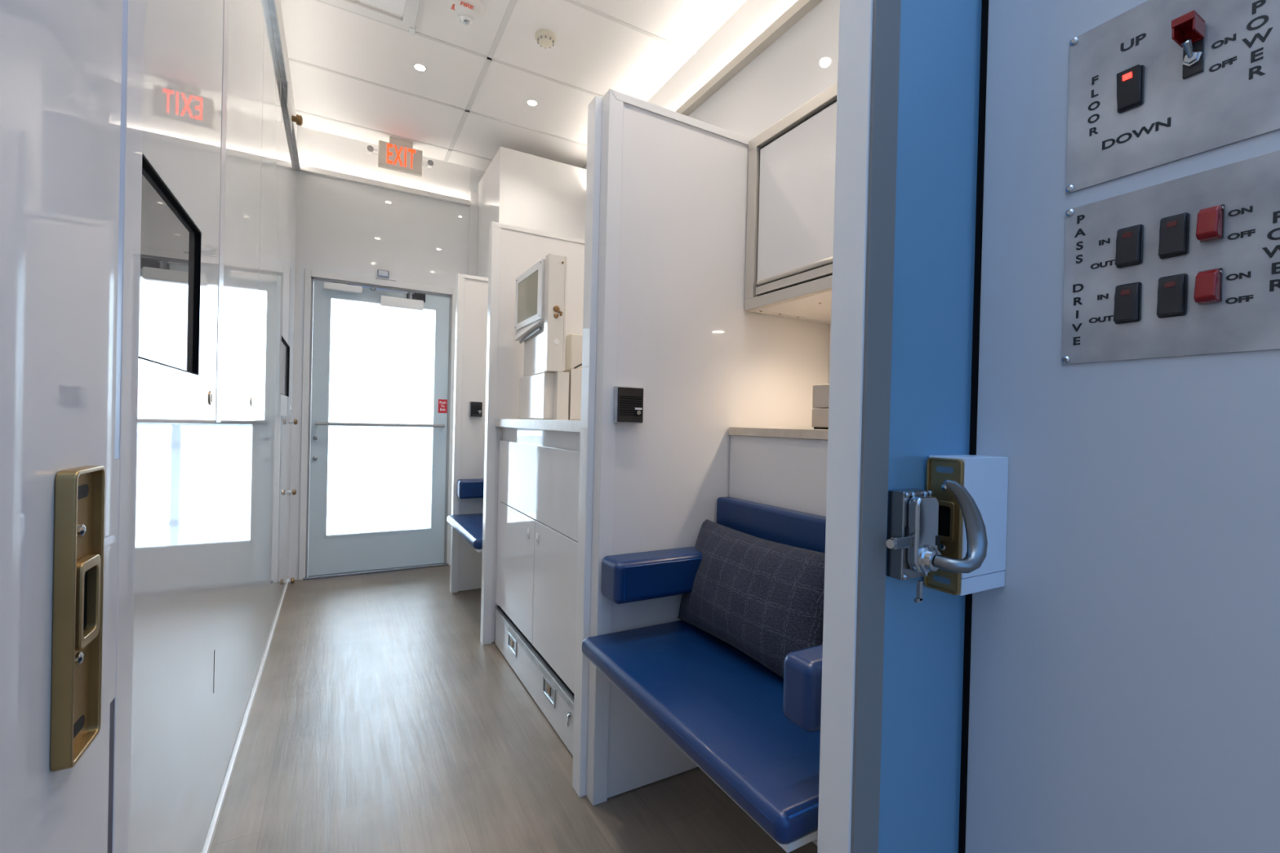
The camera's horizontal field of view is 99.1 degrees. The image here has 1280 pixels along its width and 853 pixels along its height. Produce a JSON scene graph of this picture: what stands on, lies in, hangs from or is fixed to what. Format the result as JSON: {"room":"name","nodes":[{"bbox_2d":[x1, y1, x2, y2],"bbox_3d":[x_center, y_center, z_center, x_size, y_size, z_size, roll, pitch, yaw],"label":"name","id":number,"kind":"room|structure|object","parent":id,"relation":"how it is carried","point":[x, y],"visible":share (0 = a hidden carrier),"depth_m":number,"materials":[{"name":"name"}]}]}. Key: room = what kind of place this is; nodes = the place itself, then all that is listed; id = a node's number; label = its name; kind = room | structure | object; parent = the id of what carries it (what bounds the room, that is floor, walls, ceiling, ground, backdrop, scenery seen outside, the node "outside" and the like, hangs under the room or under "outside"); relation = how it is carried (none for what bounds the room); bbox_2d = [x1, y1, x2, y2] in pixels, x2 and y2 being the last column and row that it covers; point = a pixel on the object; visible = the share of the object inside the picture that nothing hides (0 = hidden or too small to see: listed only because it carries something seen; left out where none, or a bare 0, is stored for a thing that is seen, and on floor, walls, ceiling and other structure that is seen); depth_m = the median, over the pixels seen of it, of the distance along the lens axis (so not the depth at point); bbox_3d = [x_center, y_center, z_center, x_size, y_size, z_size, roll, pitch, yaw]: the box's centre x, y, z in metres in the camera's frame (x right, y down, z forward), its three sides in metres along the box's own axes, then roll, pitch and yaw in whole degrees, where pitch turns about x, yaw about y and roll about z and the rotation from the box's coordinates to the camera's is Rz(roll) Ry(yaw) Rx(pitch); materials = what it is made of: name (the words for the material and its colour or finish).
{"room":"mobile medical clinic","nodes":[
{"label":"mobile medical clinic","id":0,"kind":"room"},
{"bbox_2d":[129,0,296,852],"bbox_3d":[-1.048,-0.418,1.230,0.145,2.870,5.180,1,0,-29],"label":"wall","id":1,"kind":"structure","parent":0,"point":[212,504],"depth_m":1.19,"materials":[{"name":"grey laminate"}]},
{"bbox_2d":[137,0,280,426],"bbox_3d":[-0.857,-0.645,1.079,0.032,1.275,2.640,1,0,-29],"label":"upper cabinet","id":2,"kind":"object","parent":1,"relation":"attached to","point":[211,106],"visible":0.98,"depth_m":1.15,"materials":[{"name":"white laminate"}]},
{"bbox_2d":[138,153,201,374],"bbox_3d":[-0.675,-0.220,0.749,0.011,0.261,0.570,1,0,-29],"label":"screen","id":3,"kind":"object","parent":2,"relation":"attached to","point":[170,282],"visible":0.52,"depth_m":0.84,"materials":[{"name":"grey"}]},
{"bbox_2d":[213,650,214,693],"bbox_3d":[-1.047,0.603,1.341,0.001,0.105,0.004,1,0,-29],"label":"trim","id":4,"kind":"structure","parent":1,"relation":"attached to","point":[214,651],"depth_m":1.34,"materials":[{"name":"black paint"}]},
{"bbox_2d":[204,577,288,852],"bbox_3d":[-1.401,0.996,1.970,0.005,0.018,3.390,1,0,-29],"label":"baseboard","id":5,"kind":"structure","parent":1,"relation":"attached to","point":[226,787],"depth_m":1.70,"materials":[{"name":"white"}]},
{"bbox_2d":[267,0,300,171],"bbox_3d":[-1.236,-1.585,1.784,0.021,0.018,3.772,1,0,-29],"label":"trim","id":6,"kind":"structure","parent":1,"relation":"attached to","point":[272,5],"depth_m":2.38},
{"bbox_2d":[275,128,296,415],"bbox_3d":[-1.790,-0.682,2.745,0.016,1.255,1.160,1,0,-29],"label":"wall panel","id":7,"kind":"object","parent":1,"relation":"attached to","point":[287,205],"visible":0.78,"depth_m":2.69,"materials":[{"name":"grey laminate"}]},
{"bbox_2d":[280,336,289,396],"bbox_3d":[-1.820,-0.297,2.790,0.011,0.275,0.513,1,0,-29],"label":"screen","id":8,"kind":"object","parent":7,"relation":"attached to","point":[285,348],"visible":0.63,"depth_m":2.86,"materials":[{"name":"grey plastic"}]},
{"bbox_2d":[287,577,294,583],"bbox_3d":[-2.159,0.956,3.373,0.038,0.034,0.034,1,0,-29],"label":"door stop","id":9,"kind":"object","parent":1,"relation":"attached to","point":[292,580],"visible":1,"depth_m":3.37,"materials":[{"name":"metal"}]},
{"bbox_2d":[288,489,296,494],"bbox_3d":[-2.141,0.406,3.361,0.038,0.034,0.034,1,0,-29],"label":"handle","id":10,"kind":"object","parent":1,"relation":"attached to","point":[294,491],"visible":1,"depth_m":3.35,"materials":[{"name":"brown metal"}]},
{"bbox_2d":[289,419,297,424],"bbox_3d":[-2.126,-0.028,3.349,0.038,0.034,0.034,1,0,-29],"label":"handle","id":11,"kind":"object","parent":1,"relation":"attached to","point":[295,421],"visible":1,"depth_m":3.34,"materials":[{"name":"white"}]},
{"bbox_2d":[286,80,302,132],"bbox_3d":[-1.680,-1.546,2.658,0.050,0.118,0.270,1,0,-29],"label":"bracket","id":12,"kind":"object","parent":1,"relation":"attached to","point":[298,118],"visible":1,"depth_m":2.69,"materials":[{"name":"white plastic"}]},
{"bbox_2d":[295,109,492,160],"bbox_3d":[-1.292,-1.873,3.684,1.755,0.005,0.018,1,0,-29],"label":"trim","id":13,"kind":"structure","parent":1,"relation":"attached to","point":[298,111],"depth_m":3.50,"materials":[{"name":"white"}]},
{"bbox_2d":[288,57,586,146],"bbox_3d":[-1.030,-1.864,3.212,1.755,0.005,0.018,1,0,-29],"label":"trim","id":14,"kind":"structure","parent":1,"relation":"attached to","point":[289,59],"depth_m":3.11,"materials":[{"name":"white"}]},
{"bbox_2d":[315,0,603,97],"bbox_3d":[-0.769,-1.855,2.740,1.755,0.005,0.018,1,0,-29],"label":"trim","id":15,"kind":"structure","parent":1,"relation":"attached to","point":[320,1],"depth_m":2.72,"materials":[{"name":"white"}]},
{"bbox_2d":[564,0,695,54],"bbox_3d":[-0.497,-1.846,2.250,1.755,0.005,0.018,1,0,-29],"label":"trim","id":16,"kind":"structure","parent":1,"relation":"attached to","point":[575,2],"depth_m":2.50,"materials":[{"name":"white"}]},
{"bbox_2d":[288,167,484,580],"bbox_3d":[-1.458,-0.444,3.906,2.020,2.870,0.100,1,0,-29],"label":"wall","id":17,"kind":"structure","parent":0,"point":[344,227],"depth_m":3.62,"materials":[{"name":"white laminate"}]},
{"bbox_2d":[298,268,456,580],"bbox_3d":[-1.747,-0.003,3.713,0.943,1.978,0.152,1,0,-29],"label":"door","id":18,"kind":"structure","parent":17,"relation":"in","point":[324,555],"depth_m":3.64,"materials":[{"name":"white metal"}]},
{"bbox_2d":[438,399,447,413],"bbox_3d":[-1.408,-0.145,3.893,0.060,0.097,0.003,1,0,-29],"label":"sign","id":19,"kind":"object","parent":18,"relation":"attached to","point":[442,403],"visible":1,"depth_m":3.89,"materials":[{"name":"red plastic"}]},
{"bbox_2d":[297,125,470,199],"bbox_3d":[-1.694,-1.754,3.690,1.061,0.260,0.003,1,0,-29],"label":"ceiling light","id":20,"kind":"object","parent":17,"relation":"attached to","point":[316,148],"depth_m":3.62,"materials":[{"name":"white"}]},
{"bbox_2d":[299,164,470,206],"bbox_3d":[-1.690,-1.618,3.677,1.061,0.034,0.035,1,0,-29],"label":"trim","id":21,"kind":"structure","parent":17,"relation":"attached to","point":[304,168],"depth_m":3.64,"materials":[{"name":"white"}]},
{"bbox_2d":[375,269,395,280],"bbox_3d":[-1.712,-1.021,3.678,0.125,0.056,0.033,1,0,-29],"label":"sensor","id":22,"kind":"object","parent":17,"relation":"attached to","point":[381,274],"visible":1,"depth_m":3.66,"materials":[{"name":"grey plastic"}]},
{"bbox_2d":[467,191,478,275],"bbox_3d":[-1.236,-0.354,3.967,0.060,2.700,0.012,1,0,-29],"label":"trim","id":23,"kind":"structure","parent":17,"relation":"attached to","point":[473,197],"depth_m":3.96,"materials":[{"name":"white"}]},
{"bbox_2d":[208,564,817,852],"bbox_3d":[-0.263,1.059,1.693,2.020,0.050,5.180,1,0,-29],"label":"floor","id":24,"kind":"structure","parent":0,"point":[381,719],"depth_m":1.69,"materials":[{"name":"laminate"}]},
{"bbox_2d":[449,273,488,592],"bbox_3d":[-0.741,0.050,3.517,0.884,1.923,0.054,1,0,-29],"label":"wall","id":25,"kind":"structure","parent":24,"relation":"on","point":[472,291],"depth_m":3.32,"materials":[{"name":"white paint"}]},
{"bbox_2d":[469,401,482,417],"bbox_3d":[-0.999,-0.104,3.323,0.074,0.096,0.030,1,0,-29],"label":"box","id":26,"kind":"object","parent":25,"relation":"attached to","point":[475,407],"visible":1,"depth_m":3.31,"materials":[{"name":"black plastic"}]},
{"bbox_2d":[471,405,481,413],"bbox_3d":[-0.994,-0.102,3.315,0.060,0.050,0.002,1,0,-29],"label":"speaker grille","id":27,"kind":"object","parent":26,"relation":"attached to","point":[474,409],"depth_m":3.32,"materials":[{"name":"black plastic"}]},
{"bbox_2d":[480,221,584,644],"bbox_3d":[-0.332,0.041,2.771,0.890,1.969,0.054,1,0,-29],"label":"wall","id":28,"kind":"structure","parent":24,"relation":"on","point":[513,250],"depth_m":2.57,"materials":[{"name":"white paint"}]},
{"bbox_2d":[565,333,582,369],"bbox_3d":[-0.293,-0.353,2.714,0.135,0.198,0.070,1,0,-29],"label":"wall box","id":29,"kind":"object","parent":28,"relation":"attached to","point":[574,341],"visible":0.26,"depth_m":2.67,"materials":[{"name":"beige plastic"}]},
{"bbox_2d":[493,426,580,755],"bbox_3d":[-0.051,0.524,2.273,0.847,1.011,1.106,1,0,-29],"label":"base cabinet","id":30,"kind":"object","parent":24,"relation":"on","point":[539,478],"visible":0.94,"depth_m":2.00,"materials":[{"name":"white laminate"}]},
{"bbox_2d":[495,418,580,432],"bbox_3d":[-0.034,-0.001,2.272,0.855,0.037,1.106,1,0,-29],"label":"countertop","id":31,"kind":"structure","parent":30,"relation":"on","point":[543,424],"depth_m":1.96,"materials":[{"name":"laminate"}]},
{"bbox_2d":[514,253,568,420],"bbox_3d":[-0.422,-0.352,2.312,0.110,0.645,0.424,1,0,-29],"label":"machine","id":32,"kind":"object","parent":31,"relation":"on","point":[540,299],"visible":0.99,"depth_m":2.17,"materials":[{"name":"white"}]},
{"bbox_2d":[563,368,582,420],"bbox_3d":[-0.204,-0.128,2.359,0.314,0.207,0.272,1,0,-29],"label":"equipment box","id":33,"kind":"object","parent":31,"relation":"on","point":[575,375],"visible":0.25,"depth_m":2.17,"materials":[{"name":"beige cardboard"}]},
{"bbox_2d":[572,88,829,805],"bbox_3d":[0.242,0.068,1.735,0.891,1.956,0.101,1,0,-29],"label":"wall","id":34,"kind":"structure","parent":24,"relation":"on","point":[664,315],"depth_m":1.57,"materials":[{"name":"white laminate"}]},
{"bbox_2d":[613,386,643,423],"bbox_3d":[-0.030,-0.059,1.508,0.083,0.101,0.030,1,0,-29],"label":"box","id":35,"kind":"object","parent":34,"relation":"attached to","point":[628,407],"visible":1,"depth_m":1.50,"materials":[{"name":"black plastic"}]},
{"bbox_2d":[619,395,642,415],"bbox_3d":[-0.025,-0.057,1.500,0.069,0.052,0.002,1,0,-29],"label":"speaker grille","id":36,"kind":"object","parent":35,"relation":"attached to","point":[628,405],"depth_m":1.50,"materials":[{"name":"black plastic"}]},
{"bbox_2d":[728,435,827,845],"bbox_3d":[0.477,0.544,1.359,0.029,1.019,0.800,1,0,-29],"label":"wall","id":37,"kind":"structure","parent":24,"relation":"on","point":[789,473],"depth_m":1.50,"materials":[{"name":"white paint"}]},
{"bbox_2d":[582,496,826,852],"bbox_3d":[0.242,0.427,1.248,0.492,0.418,0.764,1,0,-29],"label":"bench","id":38,"kind":"object","parent":37,"relation":"attached to","point":[754,731],"visible":0.44,"depth_m":1.16,"materials":[{"name":"blue leather"}]},
{"bbox_2d":[582,620,820,844],"bbox_3d":[0.237,0.599,1.249,0.491,0.049,0.763,1,0,-29],"label":"seat cushion","id":39,"kind":"object","parent":38,"relation":"on","point":[722,708],"depth_m":1.09,"materials":[{"name":"blue leather"}]},
{"bbox_2d":[677,519,825,678],"bbox_3d":[0.279,0.430,1.417,0.174,0.288,0.548,1,0,-29],"label":"pillow","id":40,"kind":"object","parent":38,"relation":"on","point":[763,598],"visible":0.94,"depth_m":1.31,"materials":[{"name":"fabric"}]},
{"bbox_2d":[728,426,828,439],"bbox_3d":[0.660,0.025,1.451,0.437,0.026,0.800,1,0,-29],"label":"ledge","id":41,"kind":"object","parent":37,"relation":"on","point":[804,433],"visible":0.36,"depth_m":1.50,"materials":[{"name":"beige stone"}]},
{"bbox_2d":[811,383,829,429],"bbox_3d":[0.590,-0.049,1.419,0.195,0.118,0.192,1,0,-29],"label":"storage box","id":42,"kind":"object","parent":41,"relation":"on","point":[820,397],"visible":0.18,"depth_m":1.43,"materials":[{"name":"beige cardboard"}]},
{"bbox_2d":[280,0,746,171],"bbox_3d":[-0.550,-1.873,2.300,2.040,0.050,3.740,1,0,-29],"label":"ceiling","id":43,"kind":"structure","parent":0,"point":[595,53],"depth_m":2.81,"materials":[{"name":"white"}]},
{"bbox_2d":[320,0,420,30],"bbox_3d":[-1.101,-1.832,2.090,0.525,0.056,0.785,1,0,-29],"label":"ceiling vent","id":44,"kind":"object","parent":43,"relation":"in","point":[407,9],"visible":1,"depth_m":2.41,"materials":[{"name":"white plastic"}]},
{"bbox_2d":[366,136,433,176],"bbox_3d":[-1.569,-1.778,3.578,0.398,0.201,0.071,1,0,-29],"label":"exit sign","id":45,"kind":"object","parent":43,"relation":"hanging from","point":[397,154],"visible":1,"depth_m":3.56,"materials":[{"name":"beige"}]},
{"bbox_2d":[408,26,415,34],"bbox_3d":[-1.064,-1.852,2.548,0.027,0.012,0.040,1,0,-29],"label":"ceiling sensor","id":46,"kind":"object","parent":43,"relation":"attached to","point":[411,30],"visible":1,"depth_m":2.54,"materials":[{"name":"white plastic"}]},
{"bbox_2d":[413,62,426,71],"bbox_3d":[-1.142,-1.864,2.830,0.068,0.004,0.068,1,0,-29],"label":"recessed light","id":47,"kind":"object","parent":43,"relation":"in","point":[420,67],"visible":1,"depth_m":2.83,"materials":[{"name":"white plastic"}]},
{"bbox_2d":[449,0,484,26],"bbox_3d":[-0.759,-1.827,2.391,0.144,0.052,0.144,2,0,21],"label":"fire alarm strobe","id":48,"kind":"object","parent":43,"relation":"attached to","point":[468,11],"visible":1,"depth_m":2.38,"materials":[{"name":"white plastic"}]},
{"bbox_2d":[444,0,517,162],"bbox_3d":[-0.511,-1.846,2.300,0.026,0.005,3.580,1,0,-29],"label":"trim","id":49,"kind":"structure","parent":43,"relation":"attached to","point":[512,4],"depth_m":2.85,"materials":[{"name":"white"}]},
{"bbox_2d":[525,98,537,106],"bbox_3d":[-0.617,-1.853,3.121,0.068,0.004,0.068,1,0,-29],"label":"recessed light","id":50,"kind":"object","parent":43,"relation":"in","point":[531,102],"visible":1,"depth_m":3.12,"materials":[{"name":"white"}]},
{"bbox_2d":[534,28,556,48],"bbox_3d":[-0.447,-1.827,2.581,0.099,0.040,0.099,1,0,-29],"label":"smoke detector","id":51,"kind":"object","parent":43,"relation":"attached to","point":[545,37],"visible":1,"depth_m":2.56,"materials":[{"name":"beige plastic"}]},
{"bbox_2d":[476,146,586,277],"bbox_3d":[-0.784,-0.380,3.870,0.634,2.775,0.618,1,0,-29],"label":"wall","id":52,"kind":"structure","parent":0,"point":[518,188],"depth_m":3.59,"materials":[{"name":"white laminate"}]},
{"bbox_2d":[582,0,839,383],"bbox_3d":[0.241,-0.396,2.798,0.120,2.870,3.685,1,0,-29],"label":"wall","id":53,"kind":"structure","parent":0,"point":[802,64],"depth_m":2.14,"materials":[{"name":"white paint"}]},
{"bbox_2d":[646,0,797,111],"bbox_3d":[0.377,-1.697,2.474,0.003,0.260,2.900,1,0,-29],"label":"light","id":54,"kind":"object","parent":53,"relation":"attached to","point":[752,18],"depth_m":2.49,"materials":[{"name":"white plastic"}]},
{"bbox_2d":[675,0,822,115],"bbox_3d":[0.358,-1.565,2.466,0.040,0.040,2.900,1,0,-29],"label":"trim","id":55,"kind":"structure","parent":53,"relation":"attached to","point":[800,8],"depth_m":2.26,"materials":[{"name":"beige metal"}]},
{"bbox_2d":[744,81,837,324],"bbox_3d":[0.697,-0.620,1.459,0.385,0.535,0.800,1,0,-29],"label":"upper cabinet","id":56,"kind":"object","parent":53,"relation":"attached to","point":[790,199],"visible":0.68,"depth_m":1.56,"materials":[{"name":"white laminate"}]},
{"bbox_2d":[756,101,836,280],"bbox_3d":[0.542,-0.646,1.371,0.008,0.406,0.714,1,0,-29],"label":"door","id":57,"kind":"structure","parent":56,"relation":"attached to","point":[796,162],"depth_m":1.54,"materials":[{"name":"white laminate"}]},
{"bbox_2d":[817,0,988,852],"bbox_3d":[0.680,-0.374,0.961,0.890,2.868,0.061,1,0,-29],"label":"door","id":58,"kind":"structure","parent":0,"point":[912,74],"depth_m":0.77,"materials":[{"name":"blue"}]},
{"bbox_2d":[885,480,987,603],"bbox_3d":[0.385,0.153,0.726,0.114,0.168,0.096,1,0,-29],"label":"lock","id":59,"kind":"object","parent":58,"relation":"attached to","point":[913,539],"visible":1,"depth_m":0.73,"materials":[{"name":"grey metal"}]},
{"bbox_2d":[923,454,1008,595],"bbox_3d":[0.477,0.139,0.799,0.116,0.191,0.054,1,0,-29],"label":"box","id":60,"kind":"object","parent":58,"relation":"attached to","point":[985,477],"visible":0.67,"depth_m":0.78,"materials":[{"name":"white metal"}]},
{"bbox_2d":[964,0,1279,852],"bbox_3d":[1.221,-0.358,0.375,0.754,2.870,1.486,1,0,-29],"label":"wall","id":61,"kind":"structure","parent":0,"point":[1125,673],"depth_m":0.70,"materials":[{"name":"grey paint"}]},
{"bbox_2d":[1061,149,1279,364],"bbox_3d":[0.662,-0.187,0.574,0.023,0.210,0.380,1,0,-29],"label":"control panel","id":62,"kind":"object","parent":61,"relation":"attached to","point":[1188,265],"visible":1,"depth_m":0.64,"materials":[{"name":"metal"}]},
{"bbox_2d":[1113,281,1142,324],"bbox_3d":[0.607,-0.154,0.680,0.011,0.049,0.026,1,0,-29],"label":"rocker switch","id":63,"kind":"object","parent":62,"relation":"attached to","point":[1127,295],"depth_m":0.68,"materials":[{"name":"black plastic"}]},
{"bbox_2d":[1115,224,1143,267],"bbox_3d":[0.609,-0.225,0.680,0.011,0.049,0.026,1,0,-29],"label":"rocker switch","id":64,"kind":"object","parent":62,"relation":"attached to","point":[1129,238],"depth_m":0.68,"materials":[{"name":"black plastic"}]},
{"bbox_2d":[1156,273,1187,318],"bbox_3d":[0.627,-0.154,0.644,0.011,0.049,0.026,1,0,-29],"label":"rocker switch","id":65,"kind":"object","parent":62,"relation":"attached to","point":[1171,288],"depth_m":0.64,"materials":[{"name":"black plastic"}]},
{"bbox_2d":[1158,212,1189,258],"bbox_3d":[0.629,-0.225,0.643,0.011,0.049,0.026,1,0,-29],"label":"rocker switch","id":66,"kind":"object","parent":62,"relation":"attached to","point":[1173,227],"depth_m":0.64,"materials":[{"name":"black plastic"}]},
{"bbox_2d":[1065,0,1279,194],"bbox_3d":[0.661,-0.419,0.570,0.039,0.209,0.380,1,0,-29],"label":"control panel","id":67,"kind":"object","parent":61,"relation":"attached to","point":[1157,82],"visible":1,"depth_m":0.65,"materials":[{"name":"metal"}]},
{"bbox_2d":[1116,64,1144,113],"bbox_3d":[0.611,-0.423,0.681,0.013,0.049,0.026,1,0,-29],"label":"rocker switch","id":68,"kind":"object","parent":67,"relation":"attached to","point":[1130,77],"depth_m":0.68,"materials":[{"name":"black plastic"}]},
{"bbox_2d":[1171,9,1204,79],"bbox_3d":[0.629,-0.437,0.626,0.036,0.056,0.020,1,0,-29],"label":"toggle switch","id":69,"kind":"object","parent":67,"relation":"attached to","point":[1188,30],"depth_m":0.63,"materials":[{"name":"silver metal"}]},
{"bbox_3d":[0.201,-0.375,-0.936,0.230,2.870,0.080,1,0,-29],"label":"wall","id":70,"kind":"structure","parent":0,"visible":0},
{"bbox_2d":[0,0,145,852],"bbox_3d":[-0.073,-0.383,-0.216,0.056,2.855,1.606,1,0,-29],"label":"door","id":71,"kind":"structure","parent":70,"relation":"in","point":[72,71],"depth_m":0.36,"materials":[{"name":"white laminate"}]},
{"bbox_3d":[-0.522,0.509,3.162,0.029,1.019,0.795,1,0,-29],"label":"wall","id":72,"kind":"structure","parent":0,"visible":0},
{"bbox_2d":[446,478,484,552],"bbox_3d":[-0.755,0.393,3.048,0.492,0.418,0.763,1,0,-29],"label":"bench","id":73,"kind":"object","parent":72,"relation":"attached to","point":[469,526],"visible":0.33,"depth_m":3.15,"materials":[{"name":"blue leather"}]},
{"bbox_2d":[446,513,483,549],"bbox_3d":[-0.760,0.564,3.049,0.491,0.049,0.762,1,0,-29],"label":"seat cushion","id":74,"kind":"object","parent":73,"relation":"on","point":[469,526],"depth_m":2.94,"materials":[{"name":"blue leather"}]},
{"label":"outside","id":75,"kind":"structure","parent":0,"visible":0},
{"bbox_3d":[-2.026,1.020,4.443,2.400,0.070,1.300,1,0,-29],"label":"landing","id":76,"kind":"object","parent":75,"visible":0},
{"bbox_2d":[326,425,431,528],"bbox_3d":[-2.225,0.478,4.821,2.200,1.000,0.088,1,0,-29],"label":"window","id":77,"kind":"structure","parent":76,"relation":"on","point":[372,478],"depth_m":4.78,"materials":[{"name":"white"}]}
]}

